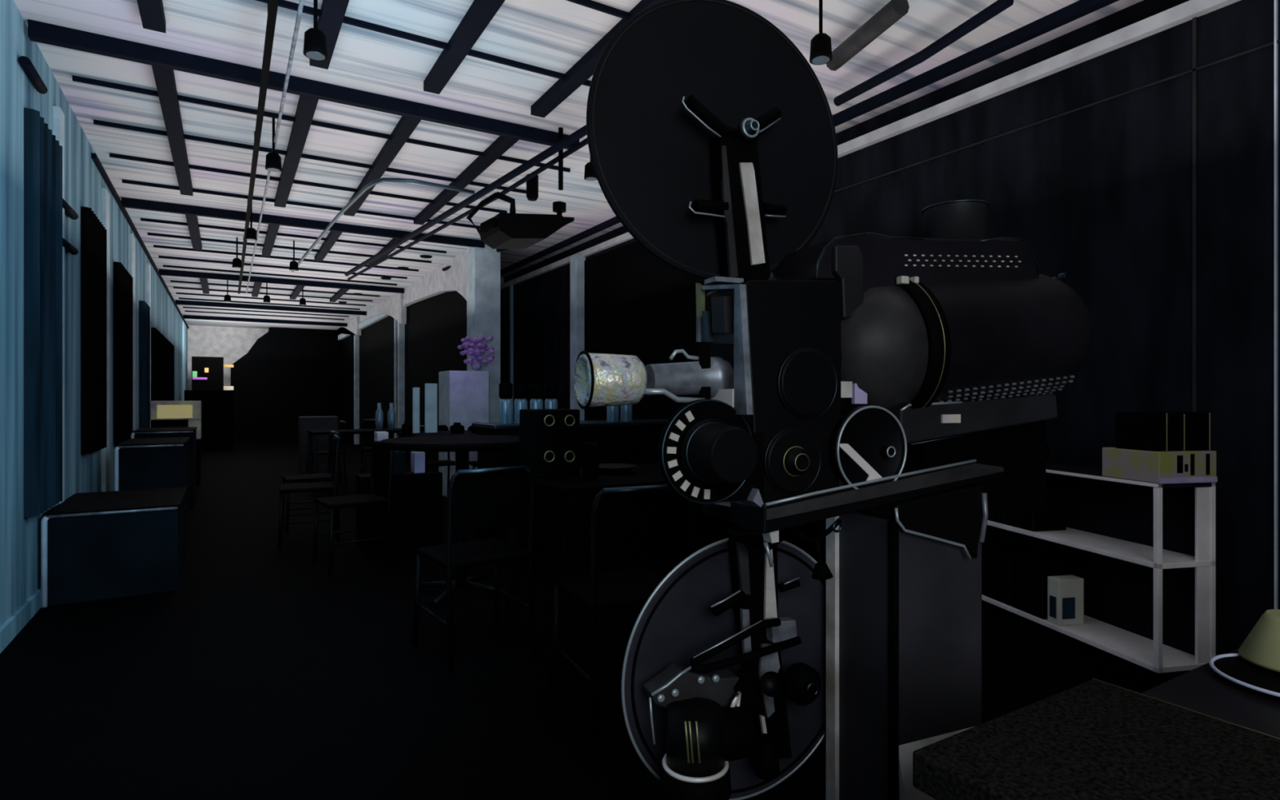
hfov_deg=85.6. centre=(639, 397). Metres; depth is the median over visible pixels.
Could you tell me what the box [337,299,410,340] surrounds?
trim
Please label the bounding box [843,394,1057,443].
tray
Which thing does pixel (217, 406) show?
bar counter
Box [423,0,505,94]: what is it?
ceiling bar
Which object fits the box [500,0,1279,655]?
wall
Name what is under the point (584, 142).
ceiling pipe
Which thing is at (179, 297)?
trim
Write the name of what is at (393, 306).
trim
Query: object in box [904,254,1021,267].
vent
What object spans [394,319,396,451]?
wall
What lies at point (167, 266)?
trim
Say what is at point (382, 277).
recessed light
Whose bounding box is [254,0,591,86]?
trim
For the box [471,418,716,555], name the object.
countertop
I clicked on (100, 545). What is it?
cabinet
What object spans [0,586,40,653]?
baseboard
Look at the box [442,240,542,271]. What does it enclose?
ceiling pipe
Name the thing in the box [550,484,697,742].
dining chair
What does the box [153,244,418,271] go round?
trim
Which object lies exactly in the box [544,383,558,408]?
canister
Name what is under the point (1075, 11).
ceiling beam
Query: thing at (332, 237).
ceiling bar
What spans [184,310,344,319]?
trim
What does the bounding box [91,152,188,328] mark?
crown molding
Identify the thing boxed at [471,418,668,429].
countertop
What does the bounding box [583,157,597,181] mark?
track spotlight
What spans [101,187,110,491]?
trim
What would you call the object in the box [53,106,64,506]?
trim
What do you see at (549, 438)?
speaker box
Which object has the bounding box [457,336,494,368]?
bunch
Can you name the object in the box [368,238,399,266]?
ceiling bar
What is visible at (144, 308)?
drape
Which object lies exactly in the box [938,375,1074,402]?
vent
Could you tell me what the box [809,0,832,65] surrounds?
track spotlight
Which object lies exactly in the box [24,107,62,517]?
drape
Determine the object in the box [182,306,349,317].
trim
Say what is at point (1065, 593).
carton
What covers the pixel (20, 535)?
wall
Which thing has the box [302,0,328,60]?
track spotlight
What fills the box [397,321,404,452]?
trim column
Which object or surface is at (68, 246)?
rail
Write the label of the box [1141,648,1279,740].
side table
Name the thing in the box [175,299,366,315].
beam
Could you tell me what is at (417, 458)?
box
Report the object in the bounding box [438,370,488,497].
planter
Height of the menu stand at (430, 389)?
0.477 m
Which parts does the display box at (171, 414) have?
panel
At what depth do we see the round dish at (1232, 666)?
1.19 m
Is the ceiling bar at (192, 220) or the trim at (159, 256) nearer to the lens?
the ceiling bar at (192, 220)
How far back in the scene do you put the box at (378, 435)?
5.61 m
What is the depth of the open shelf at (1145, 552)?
3.05 m
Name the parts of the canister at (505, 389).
lid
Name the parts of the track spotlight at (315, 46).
stem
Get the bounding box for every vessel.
[375,403,383,430]
[387,403,395,429]
[449,422,464,433]
[470,422,480,432]
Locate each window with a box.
[340,291,466,471]
[584,240,732,528]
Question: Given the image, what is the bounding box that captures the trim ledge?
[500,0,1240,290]
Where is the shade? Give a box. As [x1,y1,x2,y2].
[1238,608,1279,671]
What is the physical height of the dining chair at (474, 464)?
0.881 m
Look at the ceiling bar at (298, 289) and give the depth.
12.90 m
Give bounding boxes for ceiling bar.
[137,0,165,33]
[151,65,192,195]
[185,214,202,250]
[200,278,208,293]
[251,282,262,297]
[262,223,279,257]
[274,95,318,207]
[289,285,304,299]
[309,0,349,69]
[314,231,342,261]
[329,288,349,302]
[343,115,421,216]
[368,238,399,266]
[413,135,519,225]
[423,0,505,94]
[530,0,663,118]
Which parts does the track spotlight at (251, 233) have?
stem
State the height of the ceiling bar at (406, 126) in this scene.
0.060 m
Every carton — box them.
[1047,574,1084,625]
[1115,411,1167,451]
[1146,411,1210,450]
[1167,413,1184,450]
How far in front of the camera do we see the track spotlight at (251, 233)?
7.13 m
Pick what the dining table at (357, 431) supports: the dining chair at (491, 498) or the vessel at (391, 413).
the vessel at (391, 413)
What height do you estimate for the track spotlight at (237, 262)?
0.384 m
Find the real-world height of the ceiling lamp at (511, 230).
0.908 m
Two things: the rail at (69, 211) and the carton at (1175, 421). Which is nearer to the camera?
the carton at (1175, 421)
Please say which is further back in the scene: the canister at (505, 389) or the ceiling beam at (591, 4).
the canister at (505, 389)
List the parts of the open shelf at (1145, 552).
post, post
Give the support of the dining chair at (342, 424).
on the floor
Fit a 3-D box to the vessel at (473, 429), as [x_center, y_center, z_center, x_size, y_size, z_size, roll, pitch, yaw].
[-1.586,0.290,6.742,0.140,0.100,0.140,0,0,-31]
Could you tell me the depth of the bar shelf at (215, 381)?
18.32 m
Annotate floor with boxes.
[0,439,1143,799]
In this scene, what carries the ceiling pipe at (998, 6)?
attached to the ceiling
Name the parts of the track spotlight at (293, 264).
stem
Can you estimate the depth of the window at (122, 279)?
6.72 m
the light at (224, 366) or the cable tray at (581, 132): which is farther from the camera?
the light at (224, 366)
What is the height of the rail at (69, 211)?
0.065 m
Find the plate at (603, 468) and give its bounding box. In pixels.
[598,463,636,473]
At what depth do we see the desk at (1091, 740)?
0.93 m
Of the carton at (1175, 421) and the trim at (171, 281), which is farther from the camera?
the trim at (171, 281)
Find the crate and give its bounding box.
[1102,447,1217,484]
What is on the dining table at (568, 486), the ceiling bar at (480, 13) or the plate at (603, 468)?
the plate at (603, 468)
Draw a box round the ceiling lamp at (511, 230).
[466,127,574,248]
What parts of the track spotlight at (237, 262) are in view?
stem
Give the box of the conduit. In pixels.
[291,177,475,271]
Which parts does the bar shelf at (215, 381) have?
light strip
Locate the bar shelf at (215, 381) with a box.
[191,356,223,390]
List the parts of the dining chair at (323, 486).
leg, seat, leg, backrest, leg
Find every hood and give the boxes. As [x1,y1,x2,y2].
[813,232,1039,319]
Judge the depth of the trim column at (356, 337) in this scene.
17.75 m
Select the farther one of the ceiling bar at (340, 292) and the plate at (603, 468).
the ceiling bar at (340, 292)
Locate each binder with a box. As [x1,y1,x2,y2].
[987,515,994,521]
[994,515,999,522]
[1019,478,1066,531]
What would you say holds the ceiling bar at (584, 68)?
attached to the ceiling
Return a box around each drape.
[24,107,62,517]
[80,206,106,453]
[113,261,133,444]
[138,300,150,428]
[151,327,174,427]
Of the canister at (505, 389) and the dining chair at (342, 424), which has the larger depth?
the dining chair at (342, 424)
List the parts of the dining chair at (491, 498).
leg, leg, seat, backrest, rail, leg, leg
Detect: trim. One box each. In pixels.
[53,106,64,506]
[71,75,570,172]
[93,119,526,193]
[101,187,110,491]
[109,152,506,213]
[121,178,479,228]
[128,233,135,431]
[140,217,446,253]
[146,262,151,427]
[147,232,431,262]
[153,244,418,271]
[158,255,407,279]
[163,264,397,285]
[170,280,380,297]
[173,286,373,302]
[176,292,365,306]
[178,297,359,310]
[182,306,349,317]
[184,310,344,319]
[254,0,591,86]
[336,317,360,335]
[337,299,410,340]
[360,293,406,324]
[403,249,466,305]
[500,277,503,284]
[509,284,513,422]
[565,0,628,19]
[833,40,1279,193]
[1192,17,1196,412]
[1274,0,1278,608]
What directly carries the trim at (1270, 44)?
attached to the wall at (1100, 195)
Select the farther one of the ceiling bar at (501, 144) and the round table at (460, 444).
the ceiling bar at (501, 144)
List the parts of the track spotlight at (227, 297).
stem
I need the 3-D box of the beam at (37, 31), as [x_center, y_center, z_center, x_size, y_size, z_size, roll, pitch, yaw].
[-1.883,-1.975,4.548,3.260,0.090,0.060,0,0,-31]
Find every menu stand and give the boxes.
[412,387,419,433]
[424,383,437,432]
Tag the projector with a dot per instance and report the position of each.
(942, 355)
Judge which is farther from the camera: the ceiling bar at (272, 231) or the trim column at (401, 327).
the trim column at (401, 327)
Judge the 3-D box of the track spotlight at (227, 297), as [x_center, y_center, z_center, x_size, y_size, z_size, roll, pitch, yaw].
[-7.043,-1.828,11.796,0.108,0.384,0.108,0,0,-31]
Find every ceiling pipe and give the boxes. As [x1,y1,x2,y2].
[347,137,587,279]
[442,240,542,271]
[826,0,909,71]
[833,0,1013,106]
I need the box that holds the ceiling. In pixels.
[13,0,1142,330]
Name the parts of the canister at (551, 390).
lid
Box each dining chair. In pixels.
[277,434,340,549]
[281,431,340,533]
[306,420,346,486]
[312,440,395,574]
[412,466,535,672]
[419,424,455,488]
[466,425,477,469]
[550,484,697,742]
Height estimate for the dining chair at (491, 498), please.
0.881 m
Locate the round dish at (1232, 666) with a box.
[1208,653,1279,697]
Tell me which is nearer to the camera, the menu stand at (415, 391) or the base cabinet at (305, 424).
the menu stand at (415, 391)
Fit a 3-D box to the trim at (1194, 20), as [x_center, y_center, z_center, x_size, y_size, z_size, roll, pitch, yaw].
[2.600,-0.750,3.238,0.012,2.100,0.014,0,0,-31]
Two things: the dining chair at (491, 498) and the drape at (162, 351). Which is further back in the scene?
the drape at (162, 351)
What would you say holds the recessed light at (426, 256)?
in the ceiling
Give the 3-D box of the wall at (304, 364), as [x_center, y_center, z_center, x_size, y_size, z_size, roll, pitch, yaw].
[-10.310,-0.400,20.168,2.820,3.200,0.600,0,0,-31]
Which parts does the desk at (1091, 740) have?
edge trim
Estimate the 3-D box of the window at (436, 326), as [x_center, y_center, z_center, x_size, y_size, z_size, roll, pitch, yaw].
[-5.853,-0.260,15.553,0.070,2.920,13.296,0,0,-31]
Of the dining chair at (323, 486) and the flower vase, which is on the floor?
the dining chair at (323, 486)
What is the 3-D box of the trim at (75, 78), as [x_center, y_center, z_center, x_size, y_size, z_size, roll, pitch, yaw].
[-2.091,-2.005,5.217,3.430,0.030,0.020,0,0,-31]
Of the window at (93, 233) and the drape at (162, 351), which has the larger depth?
the drape at (162, 351)
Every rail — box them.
[17,55,48,93]
[62,198,78,219]
[62,238,78,254]
[237,0,304,293]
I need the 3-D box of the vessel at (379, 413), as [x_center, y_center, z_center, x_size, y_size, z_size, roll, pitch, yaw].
[-3.409,0.245,9.031,0.100,0.350,0.100,0,0,-31]
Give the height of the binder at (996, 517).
0.235 m
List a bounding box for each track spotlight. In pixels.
[223,280,231,302]
[231,237,241,268]
[244,204,257,240]
[263,283,270,302]
[265,117,281,172]
[288,240,298,271]
[299,286,306,305]
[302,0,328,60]
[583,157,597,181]
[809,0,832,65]
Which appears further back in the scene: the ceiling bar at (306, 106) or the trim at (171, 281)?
the trim at (171, 281)
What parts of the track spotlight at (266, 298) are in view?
stem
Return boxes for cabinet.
[40,487,187,607]
[114,436,190,529]
[298,416,338,475]
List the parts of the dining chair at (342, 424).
leg, seat, leg, backrest, leg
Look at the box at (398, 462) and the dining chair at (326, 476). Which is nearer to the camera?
the box at (398, 462)
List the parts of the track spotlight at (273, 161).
stem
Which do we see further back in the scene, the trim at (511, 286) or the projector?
the trim at (511, 286)
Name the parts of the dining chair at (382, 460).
leg, leg, seat, leg, backrest, leg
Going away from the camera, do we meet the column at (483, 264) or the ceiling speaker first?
the ceiling speaker
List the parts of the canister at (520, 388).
lid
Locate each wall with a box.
[0,0,187,626]
[187,324,268,390]
[231,327,340,440]
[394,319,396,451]
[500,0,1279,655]
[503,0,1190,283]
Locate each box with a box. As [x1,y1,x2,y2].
[150,400,201,484]
[373,431,388,441]
[392,450,404,474]
[410,451,425,473]
[519,408,579,478]
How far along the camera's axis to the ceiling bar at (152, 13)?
3.54 m
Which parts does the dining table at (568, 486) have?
leg, leg, leg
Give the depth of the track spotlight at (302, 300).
12.19 m
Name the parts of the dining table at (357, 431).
leg, leg, leg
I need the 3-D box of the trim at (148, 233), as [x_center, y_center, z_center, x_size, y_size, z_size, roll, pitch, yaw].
[-4.556,-2.005,9.335,3.430,0.030,0.020,0,0,-31]
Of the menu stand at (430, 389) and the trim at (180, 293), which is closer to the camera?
the menu stand at (430, 389)
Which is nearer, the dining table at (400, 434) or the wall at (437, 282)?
the dining table at (400, 434)
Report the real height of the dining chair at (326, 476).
0.881 m
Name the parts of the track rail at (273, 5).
rail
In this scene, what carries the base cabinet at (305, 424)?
on the floor
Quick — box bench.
[130,426,197,508]
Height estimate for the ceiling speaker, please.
0.220 m
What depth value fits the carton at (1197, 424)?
2.79 m
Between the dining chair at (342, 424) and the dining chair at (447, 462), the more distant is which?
the dining chair at (342, 424)
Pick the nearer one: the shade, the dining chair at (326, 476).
the shade
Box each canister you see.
[498,382,512,424]
[514,382,527,423]
[529,383,542,408]
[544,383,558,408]
[606,405,618,422]
[620,404,632,422]
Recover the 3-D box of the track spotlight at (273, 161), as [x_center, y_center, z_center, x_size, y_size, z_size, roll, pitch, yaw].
[-2.635,-1.828,4.968,0.108,0.384,0.108,0,0,-31]
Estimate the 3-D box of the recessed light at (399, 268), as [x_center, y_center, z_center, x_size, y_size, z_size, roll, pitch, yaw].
[-3.684,-2.010,10.737,0.170,0.020,0.170,0,0,-31]
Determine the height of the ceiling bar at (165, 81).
0.060 m
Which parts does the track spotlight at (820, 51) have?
stem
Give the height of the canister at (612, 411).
0.310 m
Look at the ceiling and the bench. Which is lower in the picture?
the bench
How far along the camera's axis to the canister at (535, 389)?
5.30 m
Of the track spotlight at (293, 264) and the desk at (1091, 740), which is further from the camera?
the track spotlight at (293, 264)
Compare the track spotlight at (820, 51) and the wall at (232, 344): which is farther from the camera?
the wall at (232, 344)
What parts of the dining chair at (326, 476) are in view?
leg, leg, seat, leg, backrest, leg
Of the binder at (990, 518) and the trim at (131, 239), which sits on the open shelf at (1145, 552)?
the binder at (990, 518)
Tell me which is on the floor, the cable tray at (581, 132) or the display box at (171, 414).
the display box at (171, 414)
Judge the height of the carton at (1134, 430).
0.154 m
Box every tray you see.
[344,124,586,276]
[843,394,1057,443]
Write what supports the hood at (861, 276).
attached to the projector
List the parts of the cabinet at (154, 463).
seat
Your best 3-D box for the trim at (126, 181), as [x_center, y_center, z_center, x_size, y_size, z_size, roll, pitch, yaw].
[-3.323,-2.005,7.276,3.430,0.030,0.020,0,0,-31]
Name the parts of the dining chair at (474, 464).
leg, seat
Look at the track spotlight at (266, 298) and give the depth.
11.86 m
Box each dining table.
[307,427,430,497]
[397,430,477,452]
[506,463,728,669]
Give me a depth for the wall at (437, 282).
10.56 m
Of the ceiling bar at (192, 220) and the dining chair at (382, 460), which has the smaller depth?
the dining chair at (382, 460)
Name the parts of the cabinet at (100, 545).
seat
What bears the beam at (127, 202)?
attached to the ceiling
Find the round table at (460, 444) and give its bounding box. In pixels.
[379,435,519,607]
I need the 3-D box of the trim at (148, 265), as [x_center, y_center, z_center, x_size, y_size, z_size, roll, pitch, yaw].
[-6.725,-0.310,9.455,0.030,3.020,0.282,0,0,-31]
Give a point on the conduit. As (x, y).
(373, 183)
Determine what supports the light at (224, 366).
attached to the wall at (304, 364)
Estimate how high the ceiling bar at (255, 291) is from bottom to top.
0.060 m
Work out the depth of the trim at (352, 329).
18.03 m
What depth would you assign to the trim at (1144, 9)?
4.20 m
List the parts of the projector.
focus arm, motor, motor, guide rod, gate frame, len post, guide rod, gate frame, gate plate, gate rail, gate rail, take lever, arm, motor mount, gate frame, take lever, gear lever, arm, hub knob, bed plate, bed plate, band trim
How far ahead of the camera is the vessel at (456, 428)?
6.59 m
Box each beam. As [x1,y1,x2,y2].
[27,18,579,149]
[121,196,484,248]
[159,268,404,293]
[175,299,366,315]
[182,315,347,326]
[500,0,1119,275]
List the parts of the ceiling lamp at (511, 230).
arm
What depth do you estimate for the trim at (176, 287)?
13.38 m
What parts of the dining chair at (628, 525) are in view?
leg, leg, seat, rail, backrest, leg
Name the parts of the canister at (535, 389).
lid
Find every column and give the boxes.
[354,334,359,444]
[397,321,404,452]
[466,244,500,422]
[569,254,585,420]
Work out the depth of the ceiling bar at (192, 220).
8.19 m
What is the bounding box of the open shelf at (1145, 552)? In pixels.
[982,462,1215,691]
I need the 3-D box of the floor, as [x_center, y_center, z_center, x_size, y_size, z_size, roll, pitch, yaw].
[-4.413,1.250,10.295,5.600,0.100,24.200,0,0,-31]
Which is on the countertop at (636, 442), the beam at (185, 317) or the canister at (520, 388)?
the canister at (520, 388)
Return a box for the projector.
[573,0,1093,799]
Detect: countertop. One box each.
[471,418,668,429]
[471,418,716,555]
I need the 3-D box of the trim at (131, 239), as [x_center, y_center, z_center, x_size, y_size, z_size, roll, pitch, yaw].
[-5.730,-0.310,7.793,0.030,3.020,0.319,0,0,-31]
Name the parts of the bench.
seat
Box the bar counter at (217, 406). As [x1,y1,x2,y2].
[184,390,233,448]
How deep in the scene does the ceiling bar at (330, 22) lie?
3.62 m
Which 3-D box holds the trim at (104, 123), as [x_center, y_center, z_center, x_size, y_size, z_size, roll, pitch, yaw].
[-2.502,-2.005,5.903,3.430,0.030,0.020,0,0,-31]
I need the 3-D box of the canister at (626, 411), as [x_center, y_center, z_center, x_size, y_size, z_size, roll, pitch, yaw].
[-0.113,0.045,5.760,0.104,0.310,0.104,0,0,-31]
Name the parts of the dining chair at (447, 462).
rail, backrest, seat, leg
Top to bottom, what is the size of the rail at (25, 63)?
0.054 m
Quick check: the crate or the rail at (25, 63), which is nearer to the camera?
the crate
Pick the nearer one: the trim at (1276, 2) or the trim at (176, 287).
the trim at (1276, 2)
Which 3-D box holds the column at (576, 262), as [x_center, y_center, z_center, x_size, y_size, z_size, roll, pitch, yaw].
[-0.750,-0.300,8.828,0.220,3.000,0.200,0,0,-31]
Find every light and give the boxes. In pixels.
[223,364,233,367]
[223,386,233,390]
[380,276,391,279]
[397,266,408,269]
[419,254,431,258]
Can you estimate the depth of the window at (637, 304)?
7.53 m
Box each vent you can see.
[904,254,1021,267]
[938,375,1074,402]
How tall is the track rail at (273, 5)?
0.200 m
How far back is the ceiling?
4.65 m
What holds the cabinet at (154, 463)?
on the floor
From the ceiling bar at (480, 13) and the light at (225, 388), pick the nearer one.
the ceiling bar at (480, 13)
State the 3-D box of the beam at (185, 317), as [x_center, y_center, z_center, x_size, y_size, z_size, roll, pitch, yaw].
[-9.541,-1.975,17.831,3.760,0.090,0.060,0,0,-31]
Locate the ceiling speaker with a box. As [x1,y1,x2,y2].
[526,173,538,200]
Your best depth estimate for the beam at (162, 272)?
11.70 m
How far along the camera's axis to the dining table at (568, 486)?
3.21 m
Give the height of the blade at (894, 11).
0.095 m
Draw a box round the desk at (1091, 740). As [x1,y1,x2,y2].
[912,677,1279,799]

